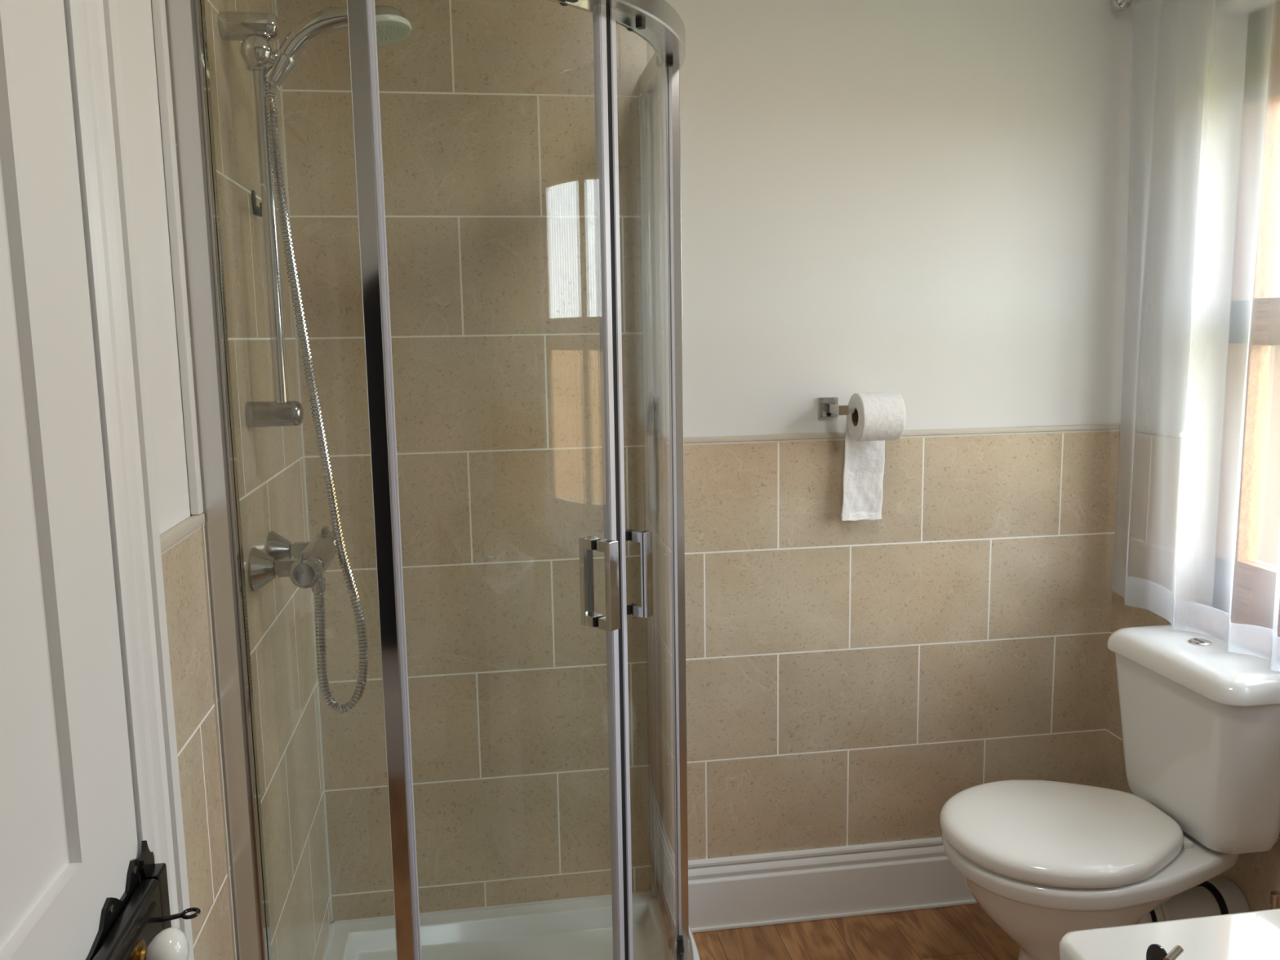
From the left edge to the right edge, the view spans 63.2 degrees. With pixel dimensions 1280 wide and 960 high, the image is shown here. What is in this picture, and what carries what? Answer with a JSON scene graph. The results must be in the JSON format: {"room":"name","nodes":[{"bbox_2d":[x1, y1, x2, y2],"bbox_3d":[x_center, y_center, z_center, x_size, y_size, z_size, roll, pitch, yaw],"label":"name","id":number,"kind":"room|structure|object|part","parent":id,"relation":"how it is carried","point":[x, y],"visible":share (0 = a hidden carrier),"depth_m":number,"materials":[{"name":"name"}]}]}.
{"room":"bathroom","nodes":[
{"label":"bathroom","id":0,"kind":"room"},
{"bbox_2d":[115,0,333,959],"bbox_3d":[-0.606,0.074,0.979,0.155,2.460,2.850,-2,8,-9],"label":"wall","id":1,"kind":"structure","parent":0,"point":[271,464],"depth_m":1.65,"materials":[{"name":"white paint"}]},
{"bbox_2d":[0,0,200,959],"bbox_3d":[-0.458,0.336,0.712,0.112,1.994,0.808,-2,8,-9],"label":"door","id":2,"kind":"structure","parent":1,"relation":"in","point":[74,884],"depth_m":0.92,"materials":[{"name":"white paint"}]},
{"bbox_3d":[-0.461,0.464,1.017,0.036,0.049,0.049,-2,8,-9],"label":"knob","id":3,"kind":"part","parent":2,"relation":"part of","materials":[{"name":"white ceramic"}]},
{"bbox_3d":[-0.480,0.452,1.080,0.046,0.007,0.019,-2,8,-9],"label":"latch lever","id":4,"kind":"part","parent":2,"relation":"part of","materials":[{"name":"black metal"}]},
{"bbox_2d":[63,0,194,959],"bbox_3d":[-0.471,0.290,0.695,0.032,2.106,0.987,-2,8,-9],"label":"trim","id":5,"kind":"structure","parent":1,"relation":"attached to","point":[92,34],"depth_m":1.08,"materials":[{"name":"white paint"}]},
{"bbox_3d":[-0.579,0.072,1.281,0.013,0.015,0.294,-2,8,-9],"label":"tile trim","id":6,"kind":"part","parent":1,"relation":"part of","materials":[{"name":"beige stone"}]},
{"bbox_2d":[251,190,262,217],"bbox_3d":[-0.669,-0.488,1.837,0.027,0.046,0.026,-2,8,-9],"label":"wall hook","id":7,"kind":"object","parent":1,"relation":"attached to","point":[257,211],"visible":0.73,"depth_m":1.83,"materials":[{"name":"silver metal"}]},
{"bbox_3d":[-0.680,-0.492,1.834,0.003,0.036,0.026,-2,8,-9],"label":"plate","id":8,"kind":"part","parent":7,"relation":"part of","materials":[{"name":"silver metal"}]},
{"bbox_2d":[217,11,303,427],"bbox_3d":[-0.601,-0.415,1.691,0.111,0.659,0.058,-2,8,-9],"label":"riser rail","id":9,"kind":"object","parent":1,"relation":"attached to","point":[257,31],"visible":0.99,"depth_m":1.68,"materials":[{"name":"silver metal"}]},
{"bbox_2d":[278,5,411,60],"bbox_3d":[-0.477,-0.712,1.676,0.217,0.095,0.087,-2,8,-9],"label":"handset","id":10,"kind":"object","parent":9,"relation":"attached to","point":[392,24],"visible":0.7,"depth_m":1.66,"materials":[{"name":"silver metal"}]},
{"bbox_3d":[-0.506,-0.710,1.670,0.157,0.094,0.036,-2,8,-9],"label":"handle","id":11,"kind":"part","parent":10,"relation":"part of","materials":[{"name":"silver metal"}]},
{"bbox_2d":[248,525,337,592],"bbox_3d":[-0.595,0.144,1.809,0.118,0.090,0.264,-2,8,-9],"label":"shower mixer","id":12,"kind":"object","parent":1,"relation":"attached to","point":[313,558],"visible":0.98,"depth_m":1.72,"materials":[{"name":"silver metal"}]},
{"bbox_3d":[-0.546,0.150,1.703,0.051,0.051,0.039,-2,8,-9],"label":"control knob","id":13,"kind":"part","parent":12,"relation":"part of","materials":[{"name":"silver metal"}]},
{"bbox_2d":[265,77,368,713],"bbox_3d":[-0.535,-0.124,1.738,0.112,1.078,0.039,-2,8,-9],"label":"shower hose","id":14,"kind":"object","parent":12,"relation":"attached to","point":[270,95],"visible":1,"depth_m":1.75,"materials":[{"name":"silver metal"}]},
{"bbox_2d":[311,573,325,592],"bbox_3d":[-0.552,0.175,1.787,0.024,0.033,0.024,-2,8,-9],"label":"outlet","id":15,"kind":"object","parent":12,"relation":"attached to","point":[320,587],"depth_m":1.78,"materials":[{"name":"silver metal"}]},
{"bbox_3d":[-0.580,0.120,1.923,0.051,0.051,0.039,-2,8,-9],"label":"control knob","id":16,"kind":"part","parent":12,"relation":"part of","materials":[{"name":"silver metal"}]},
{"bbox_2d":[276,0,1133,921],"bbox_3d":[0.274,-0.147,2.462,2.350,2.460,0.154,-2,8,-9],"label":"wall","id":17,"kind":"structure","parent":0,"point":[925,202],"depth_m":2.39,"materials":[{"name":"beige tile"}]},
{"bbox_2d":[688,836,977,933],"bbox_3d":[0.633,0.984,2.587,1.114,0.173,0.021,-2,8,-9],"label":"baseboard","id":18,"kind":"structure","parent":17,"relation":"attached to","point":[800,883],"depth_m":2.55,"materials":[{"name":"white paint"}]},
{"bbox_2d":[817,396,857,417],"bbox_3d":[0.502,-0.164,2.371,0.165,0.046,0.112,-2,8,-9],"label":"toilet roll holder","id":19,"kind":"object","parent":17,"relation":"attached to","point":[828,406],"visible":0.7,"depth_m":2.40,"materials":[{"name":"silver metal"}]},
{"bbox_3d":[0.436,-0.169,2.412,0.046,0.046,0.011,-2,8,-9],"label":"wall plate","id":20,"kind":"part","parent":19,"relation":"part of","materials":[{"name":"silver metal"}]},
{"bbox_3d":[0.443,-0.162,2.365,0.020,0.020,0.085,-2,8,-9],"label":"arm","id":21,"kind":"part","parent":19,"relation":"part of","materials":[{"name":"silver metal"}]},
{"bbox_2d":[840,391,906,520],"bbox_3d":[0.525,-0.048,2.350,0.107,0.300,0.119,-2,8,-9],"label":"toilet roll","id":22,"kind":"object","parent":19,"relation":"on","point":[880,417],"visible":0.96,"depth_m":2.40,"materials":[{"name":"white paper"}]},
{"bbox_3d":[0.602,-0.109,2.445,1.140,0.013,0.012,-2,8,-9],"label":"tile trim","id":23,"kind":"part","parent":17,"relation":"part of","materials":[{"name":"beige stone"}]},
{"bbox_2d":[692,903,1019,959],"bbox_3d":[0.456,1.283,1.273,2.250,0.050,2.820,-2,8,-9],"label":"floor","id":24,"kind":"structure","parent":0,"point":[958,932],"depth_m":2.47,"materials":[{"name":"brown wood"}]},
{"bbox_2d":[321,890,700,959],"bbox_3d":[-0.247,1.105,2.069,0.810,0.105,0.800,-2,8,-9],"label":"shower tray","id":25,"kind":"object","parent":24,"relation":"on","point":[580,928],"visible":0.77,"depth_m":2.38,"materials":[{"name":"white ceramic"}]},
{"bbox_2d":[164,0,693,959],"bbox_3d":[-0.167,0.136,1.841,0.358,1.885,1.147,5,10,36],"label":"shower enclosure","id":26,"kind":"object","parent":25,"relation":"on","point":[657,22],"visible":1,"depth_m":1.61,"materials":[{"name":"silver metal"}]},
{"bbox_3d":[-0.372,0.197,1.542,0.026,1.846,0.028,-2,8,-9],"label":"post","id":27,"kind":"part","parent":26,"relation":"part of","materials":[{"name":"silver metal"}]},
{"bbox_3d":[-0.068,0.173,1.743,0.070,0.150,0.022,6,10,41],"label":"handle","id":28,"kind":"part","parent":26,"relation":"part of","materials":[{"name":"silver metal"}]},
{"bbox_3d":[-0.170,-0.778,1.724,0.351,0.042,1.114,5,10,36],"label":"rail","id":29,"kind":"part","parent":26,"relation":"part of","materials":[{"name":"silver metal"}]},
{"bbox_3d":[-0.013,0.162,1.818,0.070,0.150,0.022,4,9,31],"label":"handle","id":30,"kind":"part","parent":26,"relation":"part of","materials":[{"name":"silver metal"}]},
{"bbox_3d":[0.028,0.123,1.956,0.040,1.837,0.377,1,8,15],"label":"sliding door","id":31,"kind":"part","parent":26,"relation":"part of","materials":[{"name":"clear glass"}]},
{"bbox_3d":[-0.136,1.053,1.978,0.340,0.030,1.112,5,10,36],"label":"rail","id":32,"kind":"part","parent":26,"relation":"part of","materials":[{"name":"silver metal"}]},
{"bbox_3d":[0.075,0.106,2.139,0.027,1.846,0.030,-2,8,-9],"label":"post","id":33,"kind":"part","parent":26,"relation":"part of","materials":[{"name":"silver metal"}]},
{"bbox_2d":[939,624,1279,959],"bbox_3d":[0.932,0.733,2.130,0.635,0.786,0.411,-2,8,-9],"label":"toilet","id":34,"kind":"object","parent":24,"relation":"on","point":[1046,860],"visible":0.94,"depth_m":2.02,"materials":[{"name":"white ceramic"}]},
{"bbox_3d":[0.848,0.701,2.112,0.466,0.046,0.410,-2,8,-9],"label":"lid","id":35,"kind":"part","parent":34,"relation":"part of","materials":[{"name":"white plastic"}]},
{"bbox_3d":[1.142,0.365,2.117,0.197,0.049,0.403,-2,8,-9],"label":"cistern lid","id":36,"kind":"part","parent":34,"relation":"part of","materials":[{"name":"white ceramic"}]},
{"bbox_2d":[1137,876,1249,924],"bbox_3d":[1.106,0.910,2.183,0.294,0.122,0.122,-2,8,-9],"label":"pipe","id":37,"kind":"object","parent":34,"relation":"attached to","point":[1218,895],"visible":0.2,"depth_m":2.15,"materials":[{"name":"white plastic"}]},
{"bbox_2d":[1058,908,1279,959],"bbox_3d":[0.720,0.887,0.933,0.523,0.820,0.460,-2,8,-9],"label":"washbasin","id":38,"kind":"object","parent":24,"relation":"on","point":[1255,935],"visible":0.91,"depth_m":1.04,"materials":[{"name":"white ceramic"}]},
{"bbox_2d":[1146,943,1183,959],"bbox_3d":[0.503,0.440,0.858,0.148,0.094,0.059,0,8,8],"label":"tap","id":39,"kind":"object","parent":38,"relation":"on","point":[1154,951],"visible":1,"depth_m":0.87,"materials":[{"name":"silver metal"}]},
{"bbox_3d":[0.437,0.407,0.878,0.005,0.029,0.029,-2,8,-9],"label":"lever plate","id":40,"kind":"part","parent":39,"relation":"part of","materials":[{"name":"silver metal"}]},
{"bbox_2d":[1270,890,1279,909],"bbox_3d":[1.247,0.969,2.058,0.019,0.329,0.019,-2,8,-9],"label":"supply pipe","id":41,"kind":"object","parent":24,"relation":"on","point":[1274,895],"visible":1,"depth_m":2.03,"materials":[{"name":"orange metal"}]},
{"bbox_2d":[1102,0,1279,911],"bbox_3d":[1.437,-0.001,1.276,0.164,2.460,2.870,-2,8,-9],"label":"wall","id":42,"kind":"structure","parent":0,"point":[1256,874],"depth_m":2.32,"materials":[{"name":"white paint"}]},
{"bbox_2d":[1110,0,1132,11],"bbox_3d":[1.229,-0.981,1.607,0.101,0.046,1.570,-2,8,-9],"label":"curtain rod","id":43,"kind":"object","parent":42,"relation":"attached to","point":[1116,5],"visible":1,"depth_m":2.34,"materials":[{"name":"silver metal"}]},
{"bbox_2d":[1111,0,1279,671],"bbox_3d":[1.234,-0.294,1.702,0.056,1.386,1.525,-2,8,-9],"label":"sheer curtain","id":44,"kind":"object","parent":43,"relation":"hanging from","point":[1160,599],"visible":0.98,"depth_m":2.24,"materials":[{"name":"fabric"}]},
{"bbox_3d":[1.184,-0.115,2.418,0.012,0.013,0.225,-2,8,-9],"label":"tile trim","id":45,"kind":"part","parent":42,"relation":"part of","materials":[{"name":"beige stone"}]},
{"bbox_2d":[1212,0,1279,636],"bbox_3d":[1.354,-0.254,1.675,0.172,1.305,1.245,-2,8,-9],"label":"window","id":46,"kind":"structure","parent":42,"relation":"in","point":[1254,584],"depth_m":2.24,"materials":[{"name":"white wood"}]},
{"bbox_3d":[1.339,0.384,1.760,0.122,0.018,1.245,-2,8,-9],"label":"sill","id":47,"kind":"part","parent":46,"relation":"part of","materials":[{"name":"white wood"}]},
{"label":"outside","id":48,"kind":"structure","parent":0,"visible":0},
{"bbox_3d":[20.152,0.843,5.610,37.800,0.100,40.000,-2,8,-9],"label":"lawn","id":49,"kind":"structure","parent":48,"visible":0},
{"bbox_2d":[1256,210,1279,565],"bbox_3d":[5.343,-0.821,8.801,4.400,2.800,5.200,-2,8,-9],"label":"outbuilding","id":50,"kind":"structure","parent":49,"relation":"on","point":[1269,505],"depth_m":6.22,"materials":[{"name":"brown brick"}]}
]}

